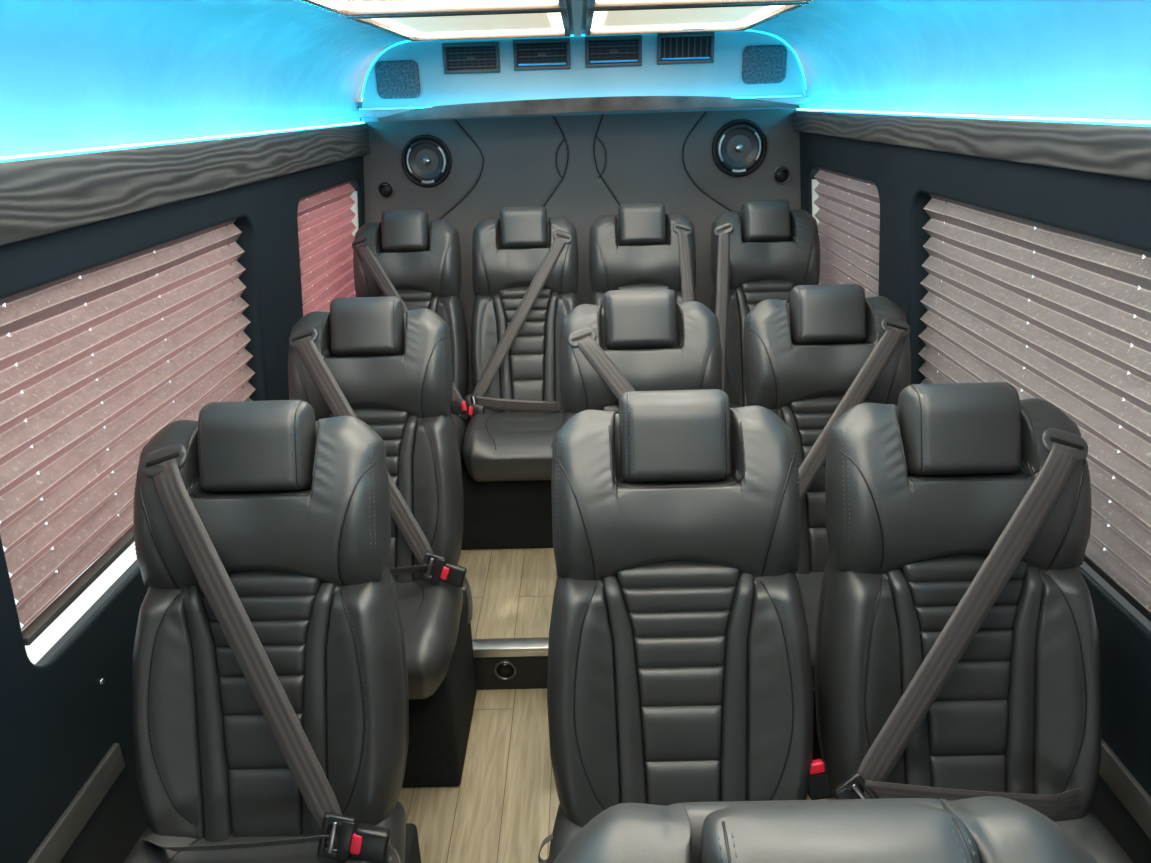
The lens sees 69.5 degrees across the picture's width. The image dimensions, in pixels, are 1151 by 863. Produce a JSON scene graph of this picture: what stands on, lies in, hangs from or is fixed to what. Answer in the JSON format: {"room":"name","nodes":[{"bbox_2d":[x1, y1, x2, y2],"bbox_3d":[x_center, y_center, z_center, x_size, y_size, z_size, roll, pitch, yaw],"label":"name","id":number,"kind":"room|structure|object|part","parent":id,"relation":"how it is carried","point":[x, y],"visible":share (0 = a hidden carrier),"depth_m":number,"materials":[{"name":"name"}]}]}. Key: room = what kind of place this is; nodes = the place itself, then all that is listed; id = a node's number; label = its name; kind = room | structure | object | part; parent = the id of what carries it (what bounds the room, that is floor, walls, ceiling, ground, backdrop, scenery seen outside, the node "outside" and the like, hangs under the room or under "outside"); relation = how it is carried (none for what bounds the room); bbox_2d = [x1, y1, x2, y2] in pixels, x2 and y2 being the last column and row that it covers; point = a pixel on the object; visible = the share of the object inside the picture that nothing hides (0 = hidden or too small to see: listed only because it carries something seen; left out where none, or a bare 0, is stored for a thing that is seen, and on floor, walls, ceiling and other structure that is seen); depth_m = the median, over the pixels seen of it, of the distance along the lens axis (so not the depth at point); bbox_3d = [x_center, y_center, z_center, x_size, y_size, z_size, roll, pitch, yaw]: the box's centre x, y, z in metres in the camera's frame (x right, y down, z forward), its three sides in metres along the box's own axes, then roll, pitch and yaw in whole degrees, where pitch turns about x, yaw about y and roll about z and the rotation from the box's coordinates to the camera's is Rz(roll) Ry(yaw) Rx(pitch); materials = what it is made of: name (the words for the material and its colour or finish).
{"room":"vehicle interior","nodes":[
{"label":"vehicle interior","id":0,"kind":"room"},
{"bbox_2d":[0,155,364,862],"bbox_3d":[-0.904,0.350,1.462,0.195,1.560,4.450,-1,22,1],"label":"wall","id":1,"kind":"structure","parent":0,"point":[58,723],"depth_m":1.55,"materials":[{"name":"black plastic"}]},
{"bbox_2d":[27,743,124,862],"bbox_3d":[-0.896,1.041,0.591,0.013,0.060,2.220,-1,22,1],"label":"trim","id":2,"kind":"structure","parent":1,"relation":"attached to","point":[55,845],"depth_m":1.49,"materials":[{"name":"grey plastic"}]},
{"bbox_2d":[35,559,138,664],"bbox_3d":[-0.925,-0.032,1.727,0.077,0.655,1.035,-1,22,1],"label":"window","id":3,"kind":"structure","parent":1,"relation":"in","point":[52,651],"depth_m":1.61,"materials":[{"name":"clear glass"}]},
{"bbox_2d":[99,678,104,684],"bbox_3d":[-0.883,0.466,1.548,0.006,0.012,0.012,-1,22,1],"label":"screw","id":4,"kind":"object","parent":1,"relation":"attached to","point":[101,681],"visible":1,"depth_m":1.54,"materials":[{"name":"silver metal"}]},
{"bbox_2d":[0,219,254,645],"bbox_3d":[-0.873,-0.102,1.716,0.073,0.554,1.033,-1,22,1],"label":"blind","id":5,"kind":"object","parent":1,"relation":"attached to","point":[51,343],"visible":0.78,"depth_m":1.52,"materials":[{"name":"fabric"}]},
{"bbox_3d":[-0.890,0.148,1.816,0.025,0.016,1.033,-1,22,1],"label":"rail","id":6,"kind":"part","parent":5,"relation":"part of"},
{"bbox_2d":[0,122,363,159],"bbox_3d":[-0.823,-0.371,1.137,0.012,0.003,4.380,-1,22,1],"label":"led strip","id":7,"kind":"object","parent":1,"relation":"attached to","point":[158,142],"visible":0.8,"depth_m":1.56,"materials":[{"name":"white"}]},
{"bbox_2d":[0,123,369,245],"bbox_3d":[-0.820,-0.320,1.168,0.028,0.113,4.400,-1,22,1],"label":"trim","id":8,"kind":"structure","parent":1,"relation":"attached to","point":[41,195],"depth_m":1.55,"materials":[{"name":"grey wood"}]},
{"bbox_2d":[297,180,355,316],"bbox_3d":[-0.868,-0.579,2.926,0.073,0.554,0.713,-1,22,1],"label":"blind","id":9,"kind":"object","parent":1,"relation":"attached to","point":[326,254],"visible":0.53,"depth_m":2.88,"materials":[{"name":"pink fabric"}]},
{"bbox_2d":[350,191,358,294],"bbox_3d":[-0.880,-0.727,3.300,0.080,0.440,0.008,-1,22,1],"label":"window","id":10,"kind":"structure","parent":1,"relation":"attached to","point":[354,208],"depth_m":3.24,"materials":[{"name":"white glass"}]},
{"bbox_2d":[474,656,547,689],"bbox_3d":[0.052,0.684,2.425,1.970,0.133,0.030,-1,22,1],"label":"step riser","id":11,"kind":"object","parent":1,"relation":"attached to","point":[531,671],"depth_m":2.42,"materials":[{"name":"black plastic"}]},
{"bbox_2d":[494,660,515,679],"bbox_3d":[-0.203,0.692,2.408,0.064,0.064,0.013,-1,22,1],"label":"port","id":12,"kind":"object","parent":11,"relation":"attached to","point":[505,668],"visible":1,"depth_m":2.41,"materials":[{"name":"black plastic"}]},
{"bbox_2d":[458,548,556,638],"bbox_3d":[0.055,0.407,3.103,1.970,0.145,1.435,-1,22,1],"label":"floor","id":13,"kind":"structure","parent":0,"point":[512,590],"depth_m":2.67,"materials":[{"name":"brown wood"}]},
{"bbox_2d":[461,457,552,549],"bbox_3d":[0.050,0.195,3.064,1.720,0.280,0.450,-1,22,1],"label":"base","id":14,"kind":"object","parent":13,"relation":"on","point":[498,514],"visible":0.02,"depth_m":2.86,"materials":[{"name":"black carpet"}]},
{"bbox_2d":[352,210,484,459],"bbox_3d":[-0.568,-0.319,2.897,0.504,0.827,0.676,-1,22,1],"label":"passenger seat","id":15,"kind":"object","parent":14,"relation":"on","point":[413,260],"visible":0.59,"depth_m":2.95,"materials":[{"name":"black leather"}]},
{"bbox_3d":[-0.603,-0.285,3.031,0.205,0.474,0.243,-1,22,1],"label":"panel","id":16,"kind":"part","parent":15,"relation":"part of","materials":[{"name":"black leather"}]},
{"bbox_3d":[-0.611,-0.618,3.030,0.386,0.287,0.207,-1,22,1],"label":"shoulder panel","id":17,"kind":"part","parent":15,"relation":"part of","materials":[{"name":"black leather"}]},
{"bbox_2d":[450,409,467,459],"bbox_3d":[-0.597,0.038,2.899,0.428,0.166,0.415,-1,22,1],"label":"seat cushion","id":18,"kind":"object","parent":15,"relation":"on","point":[460,420],"depth_m":2.87,"materials":[{"name":"black leather"}]},
{"bbox_3d":[-0.398,-0.079,2.919,0.057,0.074,0.035,-1,22,1],"label":"latch plate","id":19,"kind":"part","parent":15,"relation":"part of","materials":[{"name":"black plastic"}]},
{"bbox_2d":[451,206,579,481],"bbox_3d":[-0.209,-0.327,2.892,0.491,0.827,0.676,-1,22,1],"label":"passenger seat","id":20,"kind":"object","parent":14,"relation":"on","point":[525,265],"visible":0.92,"depth_m":2.94,"materials":[{"name":"black leather"}]},
{"bbox_3d":[-0.360,-0.097,2.918,0.057,0.074,0.035,-1,22,1],"label":"latch plate","id":21,"kind":"part","parent":20,"relation":"part of","materials":[{"name":"black plastic"}]},
{"bbox_2d":[462,409,563,481],"bbox_3d":[-0.168,0.027,2.893,0.428,0.166,0.415,-1,22,1],"label":"seat cushion","id":22,"kind":"object","parent":20,"relation":"on","point":[499,444],"depth_m":2.74,"materials":[{"name":"black leather"}]},
{"bbox_3d":[-0.174,-0.296,3.024,0.205,0.474,0.243,-1,22,1],"label":"panel","id":23,"kind":"part","parent":20,"relation":"part of","materials":[{"name":"black leather"}]},
{"bbox_3d":[-0.182,-0.628,3.024,0.386,0.287,0.207,-1,22,1],"label":"shoulder panel","id":24,"kind":"part","parent":20,"relation":"part of","materials":[{"name":"black leather"}]},
{"bbox_2d":[589,203,696,307],"bbox_3d":[0.248,-0.331,2.889,0.428,0.844,0.676,-1,22,1],"label":"passenger seat","id":25,"kind":"object","parent":14,"relation":"on","point":[646,247],"visible":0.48,"depth_m":2.94,"materials":[{"name":"black leather"}]},
{"bbox_3d":[0.251,-0.306,3.018,0.205,0.474,0.243,-1,22,1],"label":"panel","id":26,"kind":"part","parent":25,"relation":"part of","materials":[{"name":"black leather"}]},
{"bbox_2d":[710,199,819,407],"bbox_3d":[0.683,-0.341,2.882,0.443,0.846,0.676,-1,22,1],"label":"passenger seat","id":27,"kind":"object","parent":14,"relation":"on","point":[763,252],"visible":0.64,"depth_m":2.93,"materials":[{"name":"black leather"}]},
{"bbox_2d":[729,403,743,407],"bbox_3d":[0.700,0.006,2.880,0.428,0.166,0.415,-1,22,1],"label":"seat cushion","id":28,"kind":"object","parent":27,"relation":"on","point":[732,405],"depth_m":2.95,"materials":[{"name":"black leather"}]},
{"bbox_3d":[0.685,-0.650,3.011,0.386,0.287,0.207,-1,22,1],"label":"shoulder panel","id":29,"kind":"part","parent":27,"relation":"part of","materials":[{"name":"black leather"}]},
{"bbox_3d":[0.693,-0.317,3.012,0.205,0.474,0.243,-1,22,1],"label":"panel","id":30,"kind":"part","parent":27,"relation":"part of","materials":[{"name":"black leather"}]},
{"bbox_2d":[472,638,548,657],"bbox_3d":[0.051,0.620,2.405,1.970,0.029,0.051,-1,22,1],"label":"trim","id":31,"kind":"structure","parent":13,"relation":"attached to","point":[503,647],"depth_m":2.39,"materials":[{"name":"metal"}]},
{"bbox_2d":[0,0,1150,156],"bbox_3d":[0.003,-0.532,1.107,1.733,0.294,4.450,-1,22,1],"label":"ceiling","id":32,"kind":"structure","parent":0,"point":[75,74],"depth_m":1.65,"materials":[{"name":"grey plastic"}]},
{"bbox_2d":[296,0,566,16],"bbox_3d":[-0.276,-0.833,1.564,0.513,0.022,0.660,-1,22,1],"label":"recessed light","id":33,"kind":"object","parent":32,"relation":"in","point":[344,8],"visible":1,"depth_m":1.85,"materials":[{"name":"white plastic"}]},
{"bbox_2d":[345,0,435,2],"bbox_3d":[-0.277,-0.840,1.561,0.407,0.006,0.454,-1,22,1],"label":"diffuser","id":34,"kind":"object","parent":33,"relation":"attached to","point":[346,1],"depth_m":1.77,"materials":[{"name":"beige plastic"}]},
{"bbox_2d":[347,4,570,40],"bbox_3d":[-0.273,-1.120,2.284,0.513,0.022,0.790,-1,22,1],"label":"recessed light","id":35,"kind":"object","parent":32,"relation":"in","point":[535,23],"visible":0.8,"depth_m":2.32,"materials":[{"name":"white plastic"}]},
{"bbox_2d":[387,13,552,32],"bbox_3d":[-0.273,-1.127,2.281,0.407,0.006,0.584,-1,22,1],"label":"diffuser","id":36,"kind":"object","parent":35,"relation":"attached to","point":[535,21],"depth_m":2.30,"materials":[{"name":"beige plastic"}]},
{"bbox_2d":[571,0,582,35],"bbox_3d":[-0.002,-0.546,0.827,0.024,0.020,3.940,-1,22,1],"label":"trim","id":37,"kind":"structure","parent":32,"relation":"attached to","point":[577,5],"depth_m":2.03,"materials":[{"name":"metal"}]},
{"bbox_2d":[361,29,806,121],"bbox_3d":[0.024,-1.257,2.932,1.587,0.261,0.070,-1,22,1],"label":"panel","id":38,"kind":"object","parent":32,"relation":"attached to","point":[720,78],"depth_m":2.91,"materials":[{"name":"grey plastic"}]},
{"bbox_2d":[373,58,421,99],"bbox_3d":[-0.623,-1.234,2.909,0.164,0.134,0.010,-1,22,1],"label":"speaker grille","id":39,"kind":"object","parent":38,"relation":"attached to","point":[400,78],"visible":1,"depth_m":2.90,"materials":[{"name":"plastic"}]},
{"bbox_2d":[442,41,500,73],"bbox_3d":[-0.362,-1.296,2.880,0.197,0.098,0.020,-1,22,1],"label":"air vent","id":40,"kind":"object","parent":38,"relation":"attached to","point":[466,57],"visible":1,"depth_m":2.88,"materials":[{"name":"grey plastic"}]},
{"bbox_2d":[513,38,570,70],"bbox_3d":[-0.116,-1.306,2.875,0.197,0.098,0.020,-1,22,1],"label":"air vent","id":41,"kind":"object","parent":38,"relation":"attached to","point":[551,53],"visible":1,"depth_m":2.87,"materials":[{"name":"grey plastic"}]},
{"bbox_2d":[352,95,808,117],"bbox_3d":[0.014,-1.143,2.922,1.600,0.030,0.044,-1,22,1],"label":"ledge","id":42,"kind":"object","parent":38,"relation":"attached to","point":[804,100],"depth_m":2.91,"materials":[{"name":"grey plastic"}]},
{"bbox_3d":[0.014,-1.155,2.915,1.550,0.003,0.012,-1,22,1],"label":"led strip","id":43,"kind":"part","parent":42,"relation":"part of","materials":[{"name":"plastic"}]},
{"bbox_2d":[378,96,798,122],"bbox_3d":[0.043,-1.129,2.888,1.474,0.063,0.052,-1,22,1],"label":"trim strip","id":44,"kind":"object","parent":42,"relation":"attached to","point":[615,103],"visible":1,"depth_m":2.87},
{"bbox_3d":[0.025,-1.274,2.890,1.568,0.199,0.006,-1,22,1],"label":"led strip","id":45,"kind":"part","parent":38,"relation":"part of","materials":[{"name":"plastic"}]},
{"bbox_2d":[585,35,641,67],"bbox_3d":[0.132,-1.315,2.871,0.197,0.098,0.020,-1,22,1],"label":"air vent","id":46,"kind":"object","parent":38,"relation":"attached to","point":[621,50],"visible":1,"depth_m":2.87,"materials":[{"name":"grey plastic"}]},
{"bbox_2d":[657,32,714,64],"bbox_3d":[0.381,-1.324,2.868,0.197,0.098,0.016,-1,22,1],"label":"air vent","id":47,"kind":"object","parent":38,"relation":"attached to","point":[695,47],"visible":1,"depth_m":2.87,"materials":[{"name":"grey plastic"}]},
{"bbox_2d":[740,43,787,85],"bbox_3d":[0.656,-1.276,2.886,0.164,0.134,0.010,-1,22,1],"label":"speaker grille","id":48,"kind":"object","parent":38,"relation":"attached to","point":[761,63],"visible":1,"depth_m":2.88,"materials":[{"name":"plastic"}]},
{"bbox_2d":[681,27,704,29],"bbox_3d":[0.366,-1.255,2.584,0.070,0.007,0.024,-1,22,1],"label":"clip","id":49,"kind":"object","parent":32,"relation":"attached to","point":[682,28],"visible":1,"depth_m":2.57,"materials":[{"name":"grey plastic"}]},
{"bbox_2d":[585,2,808,35],"bbox_3d":[0.284,-1.133,2.276,0.513,0.022,0.790,-1,22,1],"label":"recessed light","id":50,"kind":"object","parent":32,"relation":"in","point":[722,17],"visible":0.88,"depth_m":2.31,"materials":[{"name":"white plastic"}]},
{"bbox_2d":[603,6,767,26],"bbox_3d":[0.284,-1.141,2.273,0.407,0.006,0.584,-1,22,1],"label":"diffuser","id":51,"kind":"object","parent":50,"relation":"attached to","point":[722,15],"depth_m":2.29,"materials":[{"name":"beige plastic"}]},
{"bbox_2d":[587,0,815,8],"bbox_3d":[0.280,-0.847,1.556,0.513,0.022,0.660,-1,22,1],"label":"recessed light","id":52,"kind":"object","parent":32,"relation":"in","point":[591,4],"visible":1,"depth_m":1.85,"materials":[{"name":"white plastic"}]},
{"bbox_2d":[358,102,800,423],"bbox_3d":[0.037,-0.548,3.442,1.860,1.570,0.007,-1,22,1],"label":"wall","id":53,"kind":"structure","parent":0,"point":[581,169],"depth_m":3.25,"materials":[{"name":"grey plastic"}]},
{"bbox_2d":[377,181,393,198],"bbox_3d":[-0.749,-0.953,3.278,0.068,0.068,0.013,-1,22,1],"label":"port","id":54,"kind":"object","parent":53,"relation":"attached to","point":[385,189],"visible":1,"depth_m":3.28,"materials":[{"name":"black plastic"}]},
{"bbox_2d":[401,134,451,186],"bbox_3d":[-0.580,-1.052,3.232,0.196,0.196,0.030,-1,22,1],"label":"round speaker","id":55,"kind":"object","parent":53,"relation":"attached to","point":[418,143],"visible":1,"depth_m":3.23},
{"bbox_2d":[712,119,766,176],"bbox_3d":[0.634,-1.095,3.209,0.212,0.212,0.030,-1,22,1],"label":"round speaker","id":56,"kind":"object","parent":53,"relation":"attached to","point":[751,130],"visible":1,"depth_m":3.21},
{"bbox_2d":[773,166,790,183],"bbox_3d":[0.808,-1.004,3.250,0.068,0.068,0.013,-1,22,1],"label":"port","id":57,"kind":"object","parent":53,"relation":"attached to","point":[781,173],"visible":1,"depth_m":3.25,"materials":[{"name":"black plastic"}]},
{"bbox_2d":[398,689,826,862],"bbox_3d":[0.048,1.312,1.069,1.980,0.030,3.015,-1,22,1],"label":"floor","id":58,"kind":"structure","parent":0,"point":[505,803],"depth_m":2.07,"materials":[{"name":"brown wood"}]},
{"bbox_2d":[123,400,420,862],"bbox_3d":[-0.524,0.576,1.370,0.472,1.147,0.676,-1,22,1],"label":"passenger seat","id":59,"kind":"object","parent":58,"relation":"on","point":[270,690],"visible":1,"depth_m":1.38,"materials":[{"name":"black leather"}]},
{"bbox_3d":[-0.528,0.460,1.443,0.224,0.474,0.243,-1,22,1],"label":"panel","id":60,"kind":"part","parent":59,"relation":"part of","materials":[{"name":"black leather"}]},
{"bbox_3d":[-0.536,0.127,1.443,0.422,0.287,0.207,-1,22,1],"label":"shoulder panel","id":61,"kind":"part","parent":59,"relation":"part of","materials":[{"name":"black leather"}]},
{"bbox_2d":[123,801,405,862],"bbox_3d":[-0.522,0.783,1.312,0.467,0.166,0.415,-1,22,1],"label":"seat cushion","id":62,"kind":"object","parent":59,"relation":"on","point":[230,828],"depth_m":1.39,"materials":[{"name":"black leather"}]},
{"bbox_3d":[-0.383,0.650,1.332,0.064,0.075,0.035,-1,22,1],"label":"latch plate","id":63,"kind":"part","parent":59,"relation":"part of","materials":[{"name":"black plastic"}]},
{"bbox_2d":[288,296,476,786],"bbox_3d":[-0.513,0.280,2.113,0.495,1.147,0.676,-1,22,1],"label":"passenger seat","id":64,"kind":"object","parent":58,"relation":"on","point":[368,360],"visible":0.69,"depth_m":2.10,"materials":[{"name":"black leather"}]},
{"bbox_3d":[-0.528,0.164,2.187,0.224,0.474,0.243,-1,22,1],"label":"panel","id":65,"kind":"part","parent":64,"relation":"part of","materials":[{"name":"black leather"}]},
{"bbox_3d":[-0.536,-0.169,2.186,0.422,0.287,0.207,-1,22,1],"label":"shoulder panel","id":66,"kind":"part","parent":64,"relation":"part of","materials":[{"name":"black leather"}]},
{"bbox_2d":[394,580,462,699],"bbox_3d":[-0.522,0.487,2.055,0.467,0.166,0.415,-1,22,1],"label":"seat cushion","id":67,"kind":"object","parent":64,"relation":"on","point":[431,610],"depth_m":1.96,"materials":[{"name":"black leather"}]},
{"bbox_3d":[-0.358,0.342,2.075,0.068,0.077,0.036,-1,22,1],"label":"latch plate","id":68,"kind":"part","parent":64,"relation":"part of","materials":[{"name":"black plastic"}]},
{"bbox_2d":[559,289,721,426],"bbox_3d":[0.190,0.262,2.103,0.490,1.147,0.676,-1,22,1],"label":"passenger seat","id":69,"kind":"object","parent":58,"relation":"on","point":[643,339],"visible":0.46,"depth_m":2.09,"materials":[{"name":"black leather"}]},
{"bbox_3d":[0.177,0.146,2.176,0.224,0.474,0.243,-1,22,1],"label":"panel","id":70,"kind":"part","parent":69,"relation":"part of","materials":[{"name":"black leather"}]},
{"bbox_2d":[538,389,831,862],"bbox_3d":[0.180,0.558,1.359,0.495,1.147,0.676,-1,22,1],"label":"passenger seat","id":71,"kind":"object","parent":58,"relation":"on","point":[679,658],"visible":0.93,"depth_m":1.37,"materials":[{"name":"black leather"}]},
{"bbox_2d":[548,803,581,862],"bbox_3d":[0.184,0.765,1.301,0.467,0.166,0.415,-1,22,1],"label":"seat cushion","id":72,"kind":"object","parent":71,"relation":"on","point":[566,826],"depth_m":1.38,"materials":[{"name":"black leather"}]},
{"bbox_3d":[0.170,0.110,1.433,0.422,0.287,0.207,-1,22,1],"label":"shoulder panel","id":73,"kind":"part","parent":71,"relation":"part of","materials":[{"name":"black leather"}]},
{"bbox_3d":[0.178,0.442,1.433,0.224,0.474,0.243,-1,22,1],"label":"panel","id":74,"kind":"part","parent":71,"relation":"part of","materials":[{"name":"black leather"}]},
{"bbox_2d":[553,796,1097,862],"bbox_3d":[0.196,0.888,0.543,0.467,1.138,0.676,-1,22,1],"label":"passenger seat","id":75,"kind":"object","parent":58,"relation":"on","point":[983,829],"visible":1,"depth_m":0.58,"materials":[{"name":"black leather"}]},
{"bbox_2d":[743,284,910,759],"bbox_3d":[0.657,0.251,2.096,0.476,1.147,0.676,-1,22,1],"label":"passenger seat","id":76,"kind":"object","parent":58,"relation":"on","point":[809,359],"visible":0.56,"depth_m":2.09,"materials":[{"name":"black leather"}]},
{"bbox_2d":[796,571,823,690],"bbox_3d":[0.665,0.458,2.038,0.467,0.166,0.415,-1,22,1],"label":"seat cushion","id":77,"kind":"object","parent":76,"relation":"on","point":[810,582],"depth_m":2.01,"materials":[{"name":"black leather"}]},
{"bbox_3d":[0.651,-0.198,2.169,0.422,0.287,0.207,-1,22,1],"label":"shoulder panel","id":78,"kind":"part","parent":76,"relation":"part of","materials":[{"name":"black leather"}]},
{"bbox_3d":[0.659,0.135,2.169,0.224,0.474,0.243,-1,22,1],"label":"panel","id":79,"kind":"part","parent":76,"relation":"part of","materials":[{"name":"black leather"}]},
{"bbox_2d":[815,382,1132,862],"bbox_3d":[0.630,0.547,1.353,0.518,1.147,0.676,-1,22,1],"label":"passenger seat","id":80,"kind":"object","parent":58,"relation":"on","point":[957,654],"visible":0.94,"depth_m":1.36,"materials":[{"name":"black leather"}]},
{"bbox_3d":[0.452,0.582,1.318,0.079,0.080,0.037,-1,22,1],"label":"latch plate","id":81,"kind":"part","parent":80,"relation":"part of","materials":[{"name":"black plastic"}]},
{"bbox_3d":[0.645,0.098,1.426,0.422,0.287,0.207,-1,22,1],"label":"shoulder panel","id":82,"kind":"part","parent":80,"relation":"part of","materials":[{"name":"black leather"}]},
{"bbox_3d":[0.654,0.431,1.426,0.224,0.474,0.243,-1,22,1],"label":"panel","id":83,"kind":"part","parent":80,"relation":"part of","materials":[{"name":"black leather"}]},
{"bbox_2d":[826,793,1132,862],"bbox_3d":[0.660,0.754,1.294,0.467,0.166,0.415,-1,22,1],"label":"seat cushion","id":84,"kind":"object","parent":80,"relation":"on","point":[1083,825],"depth_m":1.34,"materials":[{"name":"black leather"}]},
{"bbox_2d":[799,132,1150,862],"bbox_3d":[0.963,0.304,1.435,0.195,1.560,4.450,-1,22,1],"label":"wall","id":85,"kind":"structure","parent":0,"point":[1114,209],"depth_m":1.54,"materials":[{"name":"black plastic"}]},
{"bbox_2d":[812,179,819,283],"bbox_3d":[0.939,-0.750,3.218,0.080,0.440,0.008,-1,22,1],"label":"trim","id":86,"kind":"structure","parent":85,"relation":"attached to","point":[815,208],"depth_m":3.16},
{"bbox_2d":[814,167,879,297],"bbox_3d":[0.922,-0.598,2.829,0.074,0.558,0.743,-1,22,1],"label":"blind","id":87,"kind":"object","parent":85,"relation":"attached to","point":[841,207],"visible":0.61,"depth_m":2.77,"materials":[{"name":"fabric"}]},
{"bbox_2d":[793,110,1150,180],"bbox_3d":[0.836,-0.378,1.137,0.028,0.077,4.400,-1,22,1],"label":"trim","id":88,"kind":"structure","parent":85,"relation":"attached to","point":[1117,149],"depth_m":1.58,"materials":[{"name":"grey wood"}]},
{"bbox_2d":[797,109,1150,123],"bbox_3d":[0.836,-0.412,1.113,0.012,0.003,4.380,-1,22,1],"label":"led strip","id":89,"kind":"object","parent":85,"relation":"attached to","point":[1020,117],"visible":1,"depth_m":1.58,"materials":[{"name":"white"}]},
{"bbox_2d":[938,260,1150,630],"bbox_3d":[0.971,-0.041,1.569,0.076,0.650,1.345,-1,22,1],"label":"window","id":90,"kind":"structure","parent":85,"relation":"in","point":[1087,568],"depth_m":1.54,"materials":[{"name":"clear glass"}]},
{"bbox_2d":[918,194,1150,621],"bbox_3d":[0.917,-0.089,1.567,0.077,0.590,1.345,-1,22,1],"label":"blind","id":91,"kind":"object","parent":90,"relation":"attached to","point":[1085,298],"visible":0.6,"depth_m":1.52,"materials":[{"name":"beige fabric"}]},
{"bbox_3d":[0.951,0.177,1.673,0.025,0.016,1.345,-1,22,1],"label":"rail","id":92,"kind":"part","parent":91,"relation":"part of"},
{"bbox_2d":[1099,739,1150,839],"bbox_3d":[0.961,0.990,0.535,0.013,0.060,2.170,-1,22,1],"label":"trim","id":93,"kind":"structure","parent":85,"relation":"attached to","point":[1132,795],"depth_m":1.45,"materials":[{"name":"grey plastic"}]}
]}

